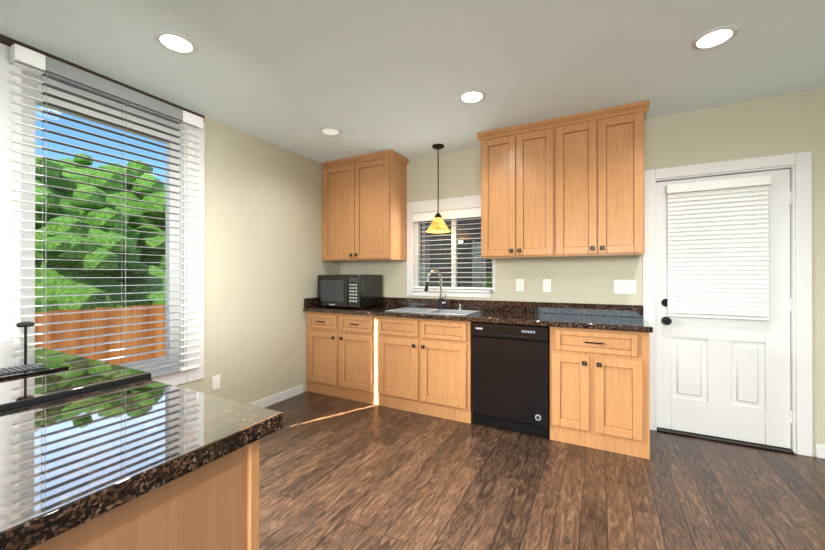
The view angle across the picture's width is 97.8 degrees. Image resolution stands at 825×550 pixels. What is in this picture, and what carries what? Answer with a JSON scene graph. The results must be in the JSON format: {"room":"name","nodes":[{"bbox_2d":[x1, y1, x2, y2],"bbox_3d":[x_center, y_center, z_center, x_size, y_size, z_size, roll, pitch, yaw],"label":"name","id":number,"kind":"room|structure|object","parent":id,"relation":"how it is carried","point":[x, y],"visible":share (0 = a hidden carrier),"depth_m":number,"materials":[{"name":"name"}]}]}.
{"room":"kitchen","nodes":[
{"label":"kitchen","id":0,"kind":"room"},
{"bbox_2d":[177,116,340,403],"bbox_3d":[-2.701,-0.017,1.166,0.150,2.555,7.800,0,0,28],"label":"wall","id":1,"kind":"structure","parent":0,"point":[265,265],"depth_m":3.37,"materials":[{"name":"beige paint"}]},
{"bbox_2d":[0,34,204,385],"bbox_3d":[-2.013,-0.228,2.415,0.155,2.124,1.180,0,0,28],"label":"window","id":2,"kind":"structure","parent":1,"relation":"in","point":[9,236],"depth_m":2.32,"materials":[{"name":"white"}]},
{"bbox_2d":[10,44,203,377],"bbox_3d":[-1.910,-0.257,2.382,0.073,1.952,1.028,0,0,28],"label":"window blinds","id":3,"kind":"object","parent":2,"relation":"attached to","point":[19,53],"visible":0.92,"depth_m":2.29,"materials":[{"name":"white plastic"}]},
{"bbox_2d":[212,375,219,389],"bbox_3d":[-1.640,0.898,3.006,0.008,0.115,0.070,0,0,28],"label":"outlet","id":4,"kind":"object","parent":1,"relation":"attached to","point":[215,382],"visible":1,"depth_m":3.00,"materials":[{"name":"white plastic"}]},
{"bbox_2d":[250,384,302,407],"bbox_3d":[-1.697,1.220,2.891,0.012,0.090,2.215,0,0,28],"label":"baseboard","id":5,"kind":"structure","parent":1,"relation":"attached to","point":[298,390],"depth_m":3.57,"materials":[{"name":"white wood"}]},
{"bbox_2d":[303,297,317,308],"bbox_3d":[-1.028,0.304,4.153,0.019,0.099,0.606,0,0,28],"label":"backsplash","id":6,"kind":"structure","parent":1,"relation":"attached to","point":[307,301],"depth_m":3.95,"materials":[{"name":"brown stone"}]},
{"bbox_2d":[0,0,824,162],"bbox_3d":[-0.335,-1.359,-0.077,5.500,0.120,7.800,0,0,28],"label":"ceiling","id":7,"kind":"structure","parent":0,"point":[371,76],"depth_m":2.15,"materials":[{"name":"grey paint"}]},
{"bbox_2d":[155,31,196,53],"bbox_3d":[-1.310,-1.287,1.997,0.196,0.010,0.196,0,0,28],"label":"recessed light","id":8,"kind":"object","parent":7,"relation":"in","point":[176,42],"visible":1,"depth_m":1.99,"materials":[{"name":"white glass"}]},
{"bbox_2d":[319,127,341,135],"bbox_3d":[-0.734,-1.283,3.219,0.196,0.010,0.196,0,0,28],"label":"recessed light","id":9,"kind":"object","parent":7,"relation":"in","point":[330,131],"visible":1,"depth_m":3.22,"materials":[{"name":"white glass"}]},
{"bbox_2d":[426,144,450,232],"bbox_3d":[0.256,-0.859,3.584,0.248,0.856,0.248,0,0,28],"label":"pendant light","id":10,"kind":"object","parent":7,"relation":"hanging from","point":[438,225],"visible":1,"depth_m":3.55,"materials":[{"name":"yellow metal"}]},
{"bbox_2d":[458,89,485,103],"bbox_3d":[0.429,-1.285,2.595,0.196,0.010,0.196,0,0,28],"label":"recessed light","id":11,"kind":"object","parent":7,"relation":"in","point":[471,96],"visible":1,"depth_m":2.59,"materials":[{"name":"white glass"}]},
{"bbox_2d":[691,25,737,49],"bbox_3d":[1.641,-1.287,1.956,0.196,0.010,0.196,0,0,28],"label":"recessed light","id":12,"kind":"object","parent":7,"relation":"in","point":[714,37],"visible":1,"depth_m":1.95,"materials":[{"name":"white glass"}]},
{"bbox_2d":[259,391,824,549],"bbox_3d":[-0.335,1.316,-0.085,5.500,0.120,7.800,0,0,28],"label":"floor","id":13,"kind":"structure","parent":0,"point":[336,473],"depth_m":2.11,"materials":[{"name":"laminate"}]},
{"bbox_2d":[36,444,258,549],"bbox_3d":[-1.554,0.814,0.427,1.727,0.888,1.867,0,0,28],"label":"kitchen island","id":14,"kind":"object","parent":13,"relation":"on","point":[217,508],"depth_m":0.72,"materials":[{"name":"brown wood"}]},
{"bbox_2d":[0,340,150,411],"bbox_3d":[-1.857,0.342,0.587,1.283,0.055,1.964,0,0,28],"label":"island countertop","id":15,"kind":"structure","parent":14,"relation":"on","point":[83,374],"depth_m":1.10,"materials":[{"name":"stone"}]},
{"bbox_2d":[0,321,68,379],"bbox_3d":[-1.633,0.242,1.142,0.762,0.146,0.575,0,0,28],"label":"cooktop","id":16,"kind":"object","parent":15,"relation":"in","point":[13,364],"visible":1,"depth_m":1.24,"materials":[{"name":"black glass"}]},
{"bbox_2d":[0,376,282,549],"bbox_3d":[-1.029,0.348,0.142,0.597,0.040,1.949,0,0,28],"label":"island countertop","id":17,"kind":"structure","parent":14,"relation":"on","point":[68,463],"depth_m":0.70,"materials":[{"name":"brown stone"}]},
{"bbox_2d":[307,313,378,404],"bbox_3d":[-0.605,0.830,3.953,0.952,0.875,0.602,0,0,28],"label":"base cabinet","id":18,"kind":"object","parent":13,"relation":"on","point":[343,348],"depth_m":3.67,"materials":[{"name":"brown wood"}]},
{"bbox_2d":[379,312,470,423],"bbox_3d":[0.180,0.829,3.540,1.003,0.875,0.602,0,0,28],"label":"base cabinet","id":19,"kind":"object","parent":13,"relation":"on","point":[419,363],"depth_m":3.24,"materials":[{"name":"brown wood"}]},
{"bbox_2d":[471,321,562,441],"bbox_3d":[0.919,0.828,3.150,0.755,0.875,0.602,0,0,28],"label":"base cabinet","id":20,"kind":"object","parent":13,"relation":"on","point":[556,335],"depth_m":2.72,"materials":[{"name":"brown"}]},
{"bbox_2d":[470,322,549,436],"bbox_3d":[0.893,0.830,3.137,0.616,0.864,0.596,0,0,28],"label":"dishwasher","id":21,"kind":"object","parent":20,"relation":"in","point":[510,376],"visible":0.98,"depth_m":2.87,"materials":[{"name":"black metal"}]},
{"bbox_2d":[563,329,649,459],"bbox_3d":[1.469,0.827,2.860,0.644,0.875,0.602,0,0,28],"label":"base cabinet","id":22,"kind":"object","parent":13,"relation":"on","point":[606,373],"depth_m":2.57,"materials":[{"name":"brown wood"}]},
{"bbox_2d":[303,305,652,332],"bbox_3d":[0.362,0.371,3.426,3.157,0.039,0.636,0,0,28],"label":"countertop","id":23,"kind":"structure","parent":22,"relation":"on","point":[556,320],"depth_m":2.99,"materials":[{"name":"brown stone"}]},
{"bbox_2d":[318,275,381,308],"bbox_3d":[-0.697,0.174,4.025,0.580,0.356,0.432,0,0,28],"label":"microwave","id":24,"kind":"object","parent":23,"relation":"on","point":[358,291],"visible":1,"depth_m":3.83,"materials":[{"name":"black"}]},
{"bbox_2d":[386,269,479,315],"bbox_3d":[0.198,0.245,3.481,0.820,0.603,0.430,0,0,28],"label":"sink","id":25,"kind":"object","parent":23,"relation":"in","point":[442,310],"visible":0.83,"depth_m":3.56,"materials":[{"name":"silver metal"}]},
{"bbox_2d":[341,88,824,456],"bbox_3d":[1.515,-0.011,3.268,5.350,2.555,0.150,0,0,28],"label":"wall","id":26,"kind":"structure","parent":0,"point":[786,124],"depth_m":2.89,"materials":[{"name":"beige paint"}]},
{"bbox_2d":[322,149,408,261],"bbox_3d":[-0.554,-0.723,4.050,0.958,1.123,0.392,0,0,28],"label":"upper cabinet","id":27,"kind":"object","parent":26,"relation":"attached to","point":[364,207],"visible":1,"depth_m":3.88,"materials":[{"name":"brown wood"}]},
{"bbox_2d":[407,195,495,297],"bbox_3d":[0.399,-0.290,3.820,0.994,1.035,0.145,0,0,28],"label":"window","id":28,"kind":"structure","parent":26,"relation":"in","point":[472,201],"depth_m":3.83,"materials":[{"name":"white"}]},
{"bbox_2d":[413,208,493,289],"bbox_3d":[0.426,-0.267,3.803,0.915,0.829,0.072,0,0,28],"label":"window blinds","id":29,"kind":"object","parent":28,"relation":"attached to","point":[458,214],"visible":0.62,"depth_m":3.77,"materials":[{"name":"white plastic"}]},
{"bbox_2d":[382,297,642,316],"bbox_3d":[0.506,0.303,3.698,3.157,0.099,0.020,0,0,28],"label":"backsplash","id":30,"kind":"structure","parent":26,"relation":"attached to","point":[507,306],"depth_m":3.37,"materials":[{"name":"brown stone"}]},
{"bbox_2d":[516,279,523,290],"bbox_3d":[1.026,0.097,3.435,0.070,0.116,0.008,0,0,28],"label":"outlet","id":31,"kind":"object","parent":26,"relation":"attached to","point":[519,284],"visible":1,"depth_m":3.43,"materials":[{"name":"white plastic"}]},
{"bbox_2d":[477,116,564,259],"bbox_3d":[1.005,-0.720,3.246,0.694,1.132,0.361,0,0,28],"label":"upper cabinet","id":32,"kind":"object","parent":26,"relation":"attached to","point":[523,165],"depth_m":3.08,"materials":[{"name":"brown wood"}]},
{"bbox_2d":[543,279,550,291],"bbox_3d":[1.242,0.096,3.317,0.070,0.116,0.015,0,0,28],"label":"light switch","id":33,"kind":"object","parent":26,"relation":"attached to","point":[546,285],"visible":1,"depth_m":3.32,"materials":[{"name":"white plastic"}]},
{"bbox_2d":[565,100,648,257],"bbox_3d":[1.498,-0.721,2.986,0.693,1.132,0.361,0,0,28],"label":"upper cabinet","id":34,"kind":"object","parent":26,"relation":"attached to","point":[569,186],"depth_m":2.79,"materials":[{"name":"brown wood"}]},
{"bbox_2d":[614,280,635,293],"bbox_3d":[1.790,0.101,3.028,0.162,0.116,0.015,0,0,28],"label":"light switch","id":35,"kind":"object","parent":26,"relation":"attached to","point":[624,286],"visible":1,"depth_m":3.03,"materials":[{"name":"white plastic"}]},
{"bbox_2d":[666,175,771,320],"bbox_3d":[2.319,-0.195,2.751,0.619,1.050,0.072,0,0,28],"label":"door blinds","id":36,"kind":"object","parent":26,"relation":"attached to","point":[717,245],"visible":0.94,"depth_m":2.74,"materials":[{"name":"white plastic"}]},
{"bbox_2d":[656,169,791,448],"bbox_3d":[2.357,0.242,2.756,0.809,2.014,0.126,0,0,28],"label":"door","id":37,"kind":"structure","parent":26,"relation":"in","point":[725,378],"depth_m":2.74,"materials":[{"name":"painted wood"},{"name":"glass"}]},
{"bbox_2d":[643,151,812,456],"bbox_3d":[2.375,0.200,2.798,0.998,2.129,0.181,0,0,28],"label":"door frame","id":38,"kind":"structure","parent":26,"relation":"attached to","point":[798,165],"depth_m":2.56,"materials":[{"name":"white painted wood"}]},
{"bbox_2d":[816,444,824,458],"bbox_3d":[3.237,1.218,2.261,0.991,0.090,0.016,0,0,28],"label":"baseboard","id":39,"kind":"structure","parent":26,"relation":"attached to","point":[820,449],"depth_m":2.48,"materials":[{"name":"white wood"}]},
{"label":"outside","id":40,"kind":"structure","parent":0,"visible":0},
{"bbox_3d":[-0.887,1.930,4.443,120.000,0.120,90.000,0,0,28],"label":"ground","id":41,"kind":"structure","parent":40,"visible":0},
{"bbox_2d":[35,304,164,365],"bbox_3d":[-4.973,1.159,3.792,0.058,1.418,23.034,0,0,28],"label":"fence","id":42,"kind":"object","parent":41,"relation":"on","point":[75,334],"depth_m":5.04,"materials":[{"name":"brown wood"}]},
{"bbox_2d":[35,153,165,312],"bbox_3d":[-8.441,-0.782,9.301,10.389,5.581,18.230,0,0,28],"label":"trees","id":43,"kind":"object","parent":41,"relation":"on","point":[67,262],"depth_m":6.60,"materials":[{"name":"green plant"}]},
{"bbox_2d":[420,217,491,286],"bbox_3d":[2.465,-1.177,5.449,8.000,6.100,0.312,0,0,28],"label":"house","id":44,"kind":"structure","parent":41,"relation":"on","point":[471,251],"depth_m":6.17,"materials":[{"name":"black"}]},
{"bbox_2d":[482,274,491,286],"bbox_3d":[1.676,0.728,4.820,1.529,2.285,0.987,0,0,28],"label":"shrub","id":45,"kind":"object","parent":41,"relation":"on","point":[487,280],"depth_m":4.88,"materials":[{"name":"green plant"}]}
]}

